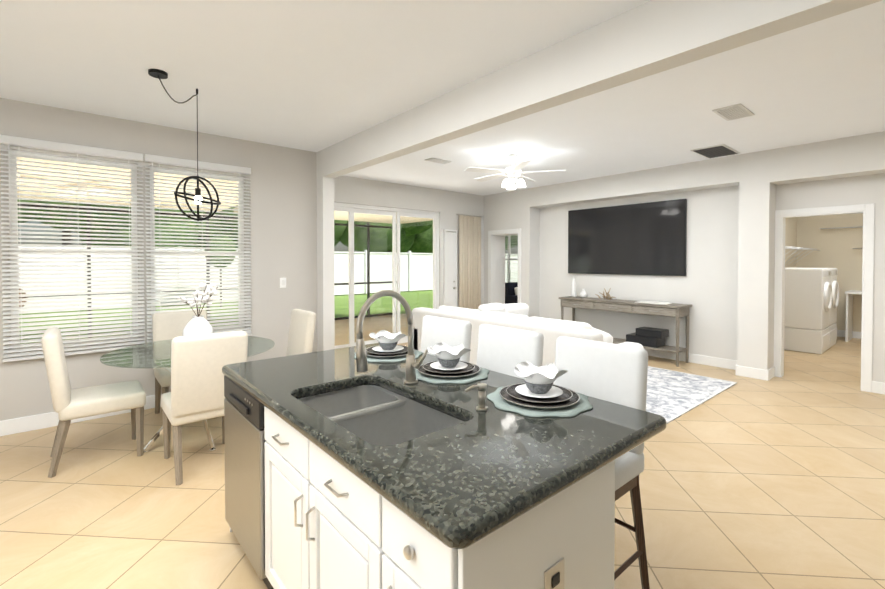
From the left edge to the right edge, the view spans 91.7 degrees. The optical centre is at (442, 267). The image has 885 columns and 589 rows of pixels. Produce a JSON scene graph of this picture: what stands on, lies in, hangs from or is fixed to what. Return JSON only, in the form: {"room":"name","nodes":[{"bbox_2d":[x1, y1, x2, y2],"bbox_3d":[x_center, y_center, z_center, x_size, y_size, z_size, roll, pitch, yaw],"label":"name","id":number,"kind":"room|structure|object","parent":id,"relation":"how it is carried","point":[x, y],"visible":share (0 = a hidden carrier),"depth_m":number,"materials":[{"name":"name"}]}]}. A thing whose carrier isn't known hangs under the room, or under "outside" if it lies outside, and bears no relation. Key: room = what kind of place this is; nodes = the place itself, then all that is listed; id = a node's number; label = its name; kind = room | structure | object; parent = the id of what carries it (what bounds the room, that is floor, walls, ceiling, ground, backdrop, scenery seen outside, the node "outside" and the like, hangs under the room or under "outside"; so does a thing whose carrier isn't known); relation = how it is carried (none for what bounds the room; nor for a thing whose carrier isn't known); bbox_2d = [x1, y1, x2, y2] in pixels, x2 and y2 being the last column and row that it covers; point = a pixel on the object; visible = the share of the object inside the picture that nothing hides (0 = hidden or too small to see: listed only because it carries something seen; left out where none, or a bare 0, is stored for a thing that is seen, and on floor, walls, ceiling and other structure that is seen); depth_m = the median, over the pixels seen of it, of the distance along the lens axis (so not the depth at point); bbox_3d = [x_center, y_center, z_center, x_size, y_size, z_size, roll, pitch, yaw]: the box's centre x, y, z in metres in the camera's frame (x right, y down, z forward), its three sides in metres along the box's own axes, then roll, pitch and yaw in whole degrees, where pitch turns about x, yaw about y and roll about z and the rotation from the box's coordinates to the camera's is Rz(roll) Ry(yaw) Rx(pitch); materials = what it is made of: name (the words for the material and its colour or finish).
{"room":"open-plan kitchen","nodes":[
{"label":"open-plan kitchen","id":0,"kind":"room"},
{"bbox_2d":[0,98,316,420],"bbox_3d":[-3.178,-0.011,4.216,4.300,2.850,0.200,-1,1,-40],"label":"wall","id":1,"kind":"structure","parent":0,"point":[283,210],"depth_m":4.55,"materials":[{"name":"white paint"}]},
{"bbox_2d":[10,149,138,348],"bbox_3d":[-3.387,-0.152,3.997,0.900,1.741,0.130,-1,1,-40],"label":"nook window","id":2,"kind":"structure","parent":1,"relation":"in","point":[55,158],"depth_m":3.94,"materials":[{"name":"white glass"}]},
{"bbox_2d":[0,135,144,361],"bbox_3d":[-3.315,-0.161,3.913,0.992,1.900,0.076,-1,1,-40],"label":"window blind","id":3,"kind":"object","parent":2,"relation":"attached to","point":[53,146],"visible":0.98,"depth_m":3.88,"materials":[{"name":"white plastic"}]},
{"bbox_2d":[0,394,161,435],"bbox_3d":[-3.165,1.351,4.106,4.150,0.130,0.015,-1,1,-40],"label":"baseboard","id":4,"kind":"structure","parent":1,"relation":"attached to","point":[26,423],"depth_m":3.78,"materials":[{"name":"white wood"}]},
{"bbox_2d":[150,166,244,335],"bbox_3d":[-2.625,-0.162,4.645,0.900,1.741,0.130,-1,1,-40],"label":"nook window","id":5,"kind":"structure","parent":1,"relation":"in","point":[187,173],"depth_m":4.66,"materials":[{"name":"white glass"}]},
{"bbox_2d":[144,154,251,342],"bbox_3d":[-2.553,-0.171,4.560,0.992,1.900,0.076,-1,1,-40],"label":"window blind","id":6,"kind":"object","parent":5,"relation":"attached to","point":[152,159],"visible":0.75,"depth_m":4.54,"materials":[{"name":"white plastic"}]},
{"bbox_2d":[280,278,285,287],"bbox_3d":[-1.913,0.180,5.156,0.075,0.120,0.013,-1,1,-40],"label":"switch plate","id":7,"kind":"object","parent":1,"relation":"attached to","point":[282,282],"visible":1,"depth_m":5.15,"materials":[{"name":"white plastic"}]},
{"bbox_2d":[316,150,334,351],"bbox_3d":[-1.908,-0.037,5.926,0.150,2.850,1.520,-1,1,-40],"label":"wall","id":8,"kind":"structure","parent":0,"point":[325,275],"depth_m":5.35,"materials":[{"name":"white paint"}]},
{"bbox_2d":[334,176,483,306],"bbox_3d":[-0.489,-0.069,8.000,4.700,2.850,0.200,-1,1,-40],"label":"wall","id":9,"kind":"structure","parent":0,"point":[448,206],"depth_m":8.01,"materials":[{"name":"white paint"}]},
{"bbox_2d":[334,202,438,348],"bbox_3d":[-1.170,0.155,7.424,2.790,2.420,0.120,-1,1,-40],"label":"sliding glass door","id":10,"kind":"structure","parent":9,"relation":"in","point":[394,213],"depth_m":7.68,"materials":[{"name":"clear glass"}]},
{"bbox_2d":[443,229,456,306],"bbox_3d":[0.166,0.306,8.363,0.320,2.090,0.095,-1,1,-40],"label":"door","id":11,"kind":"structure","parent":9,"relation":"in","point":[449,269],"depth_m":8.35,"materials":[{"name":"white metal"}]},
{"bbox_2d":[456,214,482,309],"bbox_3d":[0.556,0.130,8.674,0.720,2.391,0.092,-1,1,-40],"label":"panel","id":12,"kind":"object","parent":9,"relation":"hanging from","point":[469,261],"visible":0.73,"depth_m":8.61,"materials":[{"name":"fabric"}]},
{"bbox_2d":[0,314,884,588],"bbox_3d":[1.817,1.446,5.389,18.000,0.100,14.000,-1,1,-40],"label":"floor","id":13,"kind":"structure","parent":0,"point":[754,483],"depth_m":2.68,"materials":[{"name":"tile"}]},
{"bbox_2d":[41,327,145,477],"bbox_3d":[-2.619,0.941,3.249,0.582,0.983,0.470,-1,1,-40],"label":"dining chair","id":14,"kind":"object","parent":13,"relation":"on","point":[69,404],"visible":1,"depth_m":3.06,"materials":[{"name":"beige fabric"}]},
{"bbox_2d":[152,310,217,417],"bbox_3d":[-2.457,0.928,4.109,0.470,0.983,0.582,-1,1,-40],"label":"dining chair","id":15,"kind":"object","parent":13,"relation":"on","point":[168,326],"visible":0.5,"depth_m":4.15,"materials":[{"name":"beige fabric"}]},
{"bbox_2d":[100,336,274,452],"bbox_3d":[-2.066,1.049,3.590,1.240,0.751,1.240,-1,1,-40],"label":"dining table","id":16,"kind":"object","parent":13,"relation":"on","point":[156,354],"visible":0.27,"depth_m":3.39,"materials":[{"name":"clear glass"}]},
{"bbox_2d":[176,283,217,335],"bbox_3d":[-2.051,0.397,3.592,0.288,0.552,0.277,-1,1,-40],"label":"vase","id":17,"kind":"object","parent":16,"relation":"on","point":[198,324],"visible":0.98,"depth_m":3.57,"materials":[{"name":"white ceramic"}]},
{"bbox_2d":[161,330,247,484],"bbox_3d":[-1.752,0.943,3.158,0.470,0.983,0.582,-1,1,-40],"label":"dining chair","id":18,"kind":"object","parent":13,"relation":"on","point":[198,363],"visible":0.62,"depth_m":2.92,"materials":[{"name":"beige fabric"}]},
{"bbox_2d":[286,309,315,355],"bbox_3d":[-1.603,0.927,4.218,0.582,0.983,0.470,-1,1,-40],"label":"dining chair","id":19,"kind":"object","parent":13,"relation":"on","point":[301,332],"visible":0.31,"depth_m":4.26,"materials":[{"name":"beige fabric"}]},
{"bbox_2d":[224,374,614,588],"bbox_3d":[-0.239,1.012,1.902,0.924,0.875,1.869,-1,1,-40],"label":"kitchen island","id":20,"kind":"object","parent":13,"relation":"on","point":[345,468],"depth_m":1.30,"materials":[{"name":"white wood"}]},
{"bbox_2d":[222,346,665,561],"bbox_3d":[-0.188,0.552,1.930,1.040,0.045,1.890,-1,1,-40],"label":"island countertop","id":21,"kind":"structure","parent":20,"relation":"on","point":[473,478],"depth_m":1.31,"materials":[{"name":"grey stone"}]},
{"bbox_2d":[302,382,457,441],"bbox_3d":[-0.275,0.675,1.710,0.431,0.220,0.795,-1,1,-40],"label":"sink","id":22,"kind":"object","parent":21,"relation":"in","point":[385,415],"depth_m":1.85,"materials":[{"name":"silver metal"}]},
{"bbox_2d":[354,330,422,361],"bbox_3d":[-0.328,0.452,2.571,0.413,0.133,0.408,-1,1,-40],"label":"place setting","id":23,"kind":"object","parent":21,"relation":"on","point":[387,349],"visible":0.79,"depth_m":2.52,"materials":[{"name":"white ceramic"}]},
{"bbox_2d":[354,290,429,385],"bbox_3d":[-0.220,0.314,1.872,0.309,0.432,0.130,-1,1,-40],"label":"faucet","id":24,"kind":"object","parent":21,"relation":"on","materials":[{"name":"silver metal"}]},
{"bbox_2d":[416,343,488,383],"bbox_3d":[0.029,0.458,2.152,0.413,0.133,0.408,-1,1,-40],"label":"place setting","id":25,"kind":"object","parent":21,"relation":"on","point":[448,366],"visible":1,"depth_m":2.09,"materials":[{"name":"grey ceramic"}]},
{"bbox_2d":[462,382,489,409],"bbox_3d":[0.128,0.485,1.600,0.099,0.098,0.044,-1,1,-40],"label":"soap dispenser","id":26,"kind":"object","parent":21,"relation":"on","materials":[{"name":"silver metal"}]},
{"bbox_2d":[487,362,592,416],"bbox_3d":[0.385,0.465,1.733,0.413,0.133,0.408,-1,1,-40],"label":"place setting","id":27,"kind":"object","parent":21,"relation":"on","point":[538,393],"visible":1,"depth_m":1.68,"materials":[{"name":"grey ceramic"}]},
{"bbox_2d":[421,315,471,361],"bbox_3d":[-0.129,0.887,2.740,0.477,1.101,0.494,-1,1,-40],"label":"bar stool","id":28,"kind":"object","parent":13,"relation":"on","point":[448,332],"visible":0.19,"depth_m":2.80,"materials":[{"name":"fabric"}]},
{"bbox_2d":[477,324,543,378],"bbox_3d":[0.227,0.894,2.321,0.477,1.101,0.494,-1,1,-40],"label":"bar stool","id":29,"kind":"object","parent":13,"relation":"on","point":[504,350],"visible":0.15,"depth_m":2.40,"materials":[{"name":"fabric"}]},
{"bbox_2d":[505,282,517,303],"bbox_3d":[2.083,0.847,10.934,0.780,0.930,0.765,-1,1,-40],"label":"armchair","id":30,"kind":"object","parent":13,"relation":"on","point":[511,292],"visible":0.1,"depth_m":10.88,"materials":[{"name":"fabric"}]},
{"bbox_2d":[554,336,649,588],"bbox_3d":[0.583,0.900,1.902,0.477,1.101,0.494,-1,1,-40],"label":"bar stool","id":31,"kind":"object","parent":13,"relation":"on","point":[614,373],"visible":0.25,"depth_m":1.89,"materials":[{"name":"fabric"}]},
{"bbox_2d":[559,296,691,366],"bbox_3d":[2.813,0.949,6.846,0.445,0.850,1.980,-1,1,-40],"label":"console table","id":32,"kind":"object","parent":13,"relation":"on","point":[677,310],"visible":0.83,"depth_m":6.39,"materials":[{"name":"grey wood"}]},
{"bbox_2d":[571,277,586,297],"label":"figurine","id":33,"kind":"object","parent":32,"relation":"on","point":[583,293],"depth_m":7.44,"materials":[{"name":"white ceramic"}]},
{"bbox_2d":[595,288,615,299],"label":"plant","id":34,"kind":"object","parent":32,"relation":"on","point":[607,296],"depth_m":6.98,"materials":[{"name":"brown plant"}]},
{"bbox_2d":[626,327,668,347],"bbox_3d":[3.099,1.041,6.500,0.300,0.250,0.520,-1,1,-40],"label":"storage boxes","id":35,"kind":"object","parent":32,"relation":"on","point":[650,337],"visible":0.96,"depth_m":6.38,"materials":[{"name":"black plastic"}]},
{"bbox_2d":[635,301,671,304],"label":"book","id":36,"kind":"object","parent":32,"relation":"on","point":[648,302],"depth_m":6.40,"materials":[{"name":"white paper"}]},
{"bbox_2d":[646,366,736,423],"bbox_3d":[1.298,1.389,5.420,3.230,0.014,3.280,-1,1,-40],"label":"rug","id":37,"kind":"object","parent":13,"relation":"on","point":[672,395],"visible":0.12,"depth_m":4.87,"materials":[{"name":"white fabric"}]},
{"bbox_2d":[412,303,643,383],"bbox_3d":[1.143,0.932,5.071,1.930,0.911,2.500,-1,1,-40],"label":"sofa","id":38,"kind":"object","parent":37,"relation":"on","point":[515,316],"visible":0.33,"depth_m":4.39,"materials":[{"name":"white fabric"}]},
{"bbox_2d":[784,267,838,353],"bbox_3d":[6.301,0.682,7.476,1.390,1.355,0.755,-1,1,-40],"label":"dryer","id":39,"kind":"object","parent":13,"relation":"on","point":[811,305],"visible":0.88,"depth_m":6.97,"materials":[{"name":"white metal"}]},
{"bbox_2d":[845,290,861,341],"bbox_3d":[8.212,0.906,7.356,0.660,0.920,1.880,-1,1,-40],"label":"table","id":40,"kind":"object","parent":13,"relation":"on","point":[849,312],"depth_m":7.90,"materials":[{"name":"white wood"}]},
{"bbox_2d":[0,0,884,195],"bbox_3d":[2.141,-1.498,4.964,14.000,0.100,9.000,-1,1,-40],"label":"ceiling","id":41,"kind":"structure","parent":0,"point":[313,75],"depth_m":3.23,"materials":[{"name":"white paint"}]},
{"bbox_2d":[148,69,220,220],"bbox_3d":[-2.003,-0.898,3.353,0.507,1.050,0.383,-1,1,-40],"label":"pendant light","id":42,"kind":"object","parent":41,"relation":"hanging from","point":[160,75],"visible":1,"depth_m":3.41,"materials":[{"name":"black metal"}]},
{"bbox_2d":[425,158,450,163],"bbox_3d":[-0.057,-1.452,5.851,0.340,0.018,0.160,-1,1,-40],"label":"ceiling vent","id":43,"kind":"object","parent":41,"relation":"in","point":[436,160],"visible":1,"depth_m":5.81,"materials":[{"name":"white metal"}]},
{"bbox_2d":[465,154,565,189],"bbox_3d":[0.886,-1.247,5.597,1.293,0.420,1.236,-1,1,-40],"label":"ceiling fan","id":44,"kind":"object","parent":41,"relation":"hanging from","point":[512,173],"visible":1,"depth_m":5.49,"materials":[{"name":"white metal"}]},
{"bbox_2d":[690,144,739,158],"bbox_3d":[3.407,-1.443,5.359,0.620,0.021,0.360,-1,1,-40],"label":"ceiling vent","id":45,"kind":"object","parent":41,"relation":"in","point":[720,150],"visible":1,"depth_m":5.32,"materials":[{"name":"black metal"}]},
{"bbox_2d":[712,103,754,120],"bbox_3d":[2.676,-1.423,3.950,0.420,0.019,0.220,-1,1,-40],"label":"ceiling vent","id":46,"kind":"object","parent":41,"relation":"in","point":[733,112],"visible":1,"depth_m":3.92,"materials":[{"name":"white metal"}]},
{"bbox_2d":[323,0,881,177],"bbox_3d":[0.195,-1.259,3.436,0.150,0.330,4.970,-1,1,-40],"label":"header beam","id":47,"kind":"structure","parent":0,"point":[650,38],"depth_m":2.55,"materials":[{"name":"white paint"}]},
{"bbox_2d":[484,131,884,369],"bbox_3d":[3.573,-0.039,6.073,0.310,2.850,8.000,-1,1,-40],"label":"wall","id":48,"kind":"structure","parent":0,"point":[757,177],"depth_m":5.49,"materials":[{"name":"white paint"}]},
{"bbox_2d":[488,228,520,303],"bbox_3d":[1.392,0.293,8.720,0.450,2.105,0.860,-1,1,-40],"label":"door frame","id":49,"kind":"structure","parent":48,"relation":"attached to","point":[496,266],"depth_m":8.91,"materials":[{"name":"white wood"}]},
{"bbox_2d":[613,343,736,369],"bbox_3d":[2.959,1.306,7.042,0.015,0.130,3.360,-1,1,-40],"label":"baseboard","id":50,"kind":"structure","parent":48,"relation":"attached to","point":[693,358],"depth_m":6.19,"materials":[{"name":"white wood"}]},
{"bbox_2d":[734,364,769,380],"bbox_3d":[3.916,1.331,5.440,0.015,0.130,0.350,-1,1,-40],"label":"baseboard","id":51,"kind":"structure","parent":48,"relation":"attached to","point":[756,373],"depth_m":5.43,"materials":[{"name":"white wood"}]},
{"bbox_2d":[768,366,774,378],"bbox_3d":[4.143,1.331,5.424,0.310,0.130,0.030,-1,1,-40],"label":"baseboard","id":52,"kind":"structure","parent":48,"relation":"attached to","point":[772,370],"depth_m":5.42,"materials":[{"name":"white wood"}]},
{"bbox_2d":[872,381,884,394],"bbox_3d":[5.554,1.353,3.992,0.015,0.130,2.230,-1,1,-40],"label":"baseboard","id":53,"kind":"structure","parent":48,"relation":"attached to","point":[877,387],"depth_m":4.79,"materials":[{"name":"white wood"}]},
{"bbox_2d":[539,173,884,382],"bbox_3d":[3.672,-0.043,6.288,0.120,2.850,8.200,-1,1,-40],"label":"wall","id":54,"kind":"structure","parent":0,"point":[706,286],"depth_m":6.14,"materials":[{"name":"white paint"}]},
{"bbox_2d":[568,199,686,275],"bbox_3d":[2.922,-0.454,7.029,0.044,1.130,1.970,-1,1,-40],"label":"screen","id":55,"kind":"object","parent":54,"relation":"attached to","point":[649,238],"visible":1,"depth_m":6.89,"materials":[{"name":"black glass"}]},
{"bbox_2d":[774,203,874,391],"bbox_3d":[4.588,0.336,5.209,0.150,2.125,0.910,-1,1,-40],"label":"door frame","id":56,"kind":"structure","parent":54,"relation":"attached to","point":[866,210],"depth_m":4.96,"materials":[{"name":"white wood"}]},
{"bbox_2d":[785,217,796,266],"bbox_3d":[5.657,-0.062,7.543,4.530,2.850,0.100,-1,1,-40],"label":"wall","id":57,"kind":"structure","parent":0,"point":[791,223],"depth_m":8.59,"materials":[{"name":"beige paint"}]},
{"bbox_2d":[785,246,819,263],"bbox_3d":[6.211,-0.409,7.675,3.291,0.706,0.390,-1,1,-40],"label":"shelf","id":58,"kind":"object","parent":57,"relation":"attached to","point":[792,248],"depth_m":7.94,"materials":[{"name":"white metal"}]},
{"bbox_2d":[797,213,862,331],"bbox_3d":[8.251,-0.067,7.912,0.100,2.850,2.700,-1,1,-40],"label":"wall","id":59,"kind":"structure","parent":0,"point":[837,251],"depth_m":8.40,"materials":[{"name":"beige paint"}]},
{"bbox_2d":[820,226,862,248],"bbox_3d":[8.234,-0.542,7.622,0.275,0.438,2.310,-1,1,-40],"label":"shelf","id":60,"kind":"object","parent":59,"relation":"attached to","point":[859,226],"depth_m":8.17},
{"bbox_2d":[837,330,860,338],"bbox_3d":[8.224,1.293,7.877,0.015,0.130,2.690,-1,1,-40],"label":"baseboard","id":61,"kind":"structure","parent":59,"relation":"attached to","point":[840,333],"depth_m":8.26,"materials":[{"name":"white wood"}]},
{"bbox_3d":[2.680,-0.100,10.039,3.230,2.850,3.400,-1,1,-40],"label":"wall","id":62,"kind":"structure","parent":0,"visible":0},
{"bbox_2d":[505,235,517,282],"bbox_3d":[1.802,-0.251,11.401,1.260,1.610,0.135,-1,1,-40],"label":"bedroom window","id":63,"kind":"structure","parent":62,"relation":"in","point":[509,258],"depth_m":11.42,"materials":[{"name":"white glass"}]},
{"label":"outside","id":64,"kind":"structure","parent":0,"visible":0},
{"bbox_2d":[17,157,432,223],"bbox_3d":[-4.003,-1.103,6.636,11.200,0.260,4.500,-1,1,-40],"label":"ceiling","id":65,"kind":"structure","parent":64,"point":[343,215],"depth_m":5.94,"materials":[{"name":"beige paint"}]},
{"bbox_2d":[19,290,432,343],"bbox_3d":[-13.847,1.209,22.259,70.000,0.100,34.000,-1,1,-40],"label":"lawn","id":66,"kind":"structure","parent":64,"point":[340,307],"depth_m":13.31,"materials":[{"name":"green plant"}]},
{"bbox_2d":[18,200,517,306],"bbox_3d":[-10.140,-3.143,20.556,55.858,8.634,15.604,-1,1,-40],"label":"trees","id":67,"kind":"object","parent":66,"relation":"on","point":[338,236],"depth_m":20.97,"materials":[{"name":"green plant"}]},
{"bbox_2d":[18,246,517,310],"bbox_3d":[-7.992,0.244,15.359,60.120,1.960,0.125,-1,1,-40],"label":"fence","id":68,"kind":"object","parent":66,"relation":"on","point":[359,274],"depth_m":15.57,"materials":[{"name":"plastic"}]},
{"bbox_3d":[-4.003,1.437,6.675,11.200,0.100,4.500,-1,1,-40],"label":"lanai","id":69,"kind":"object","parent":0,"visible":0},
{"bbox_2d":[18,204,396,337],"bbox_3d":[-5.215,0.098,8.577,10.505,2.500,0.050,-1,1,-40],"label":"screen frame","id":70,"kind":"object","parent":69,"relation":"on","point":[368,225],"depth_m":8.85,"materials":[{"name":"brown metal"}]}
]}

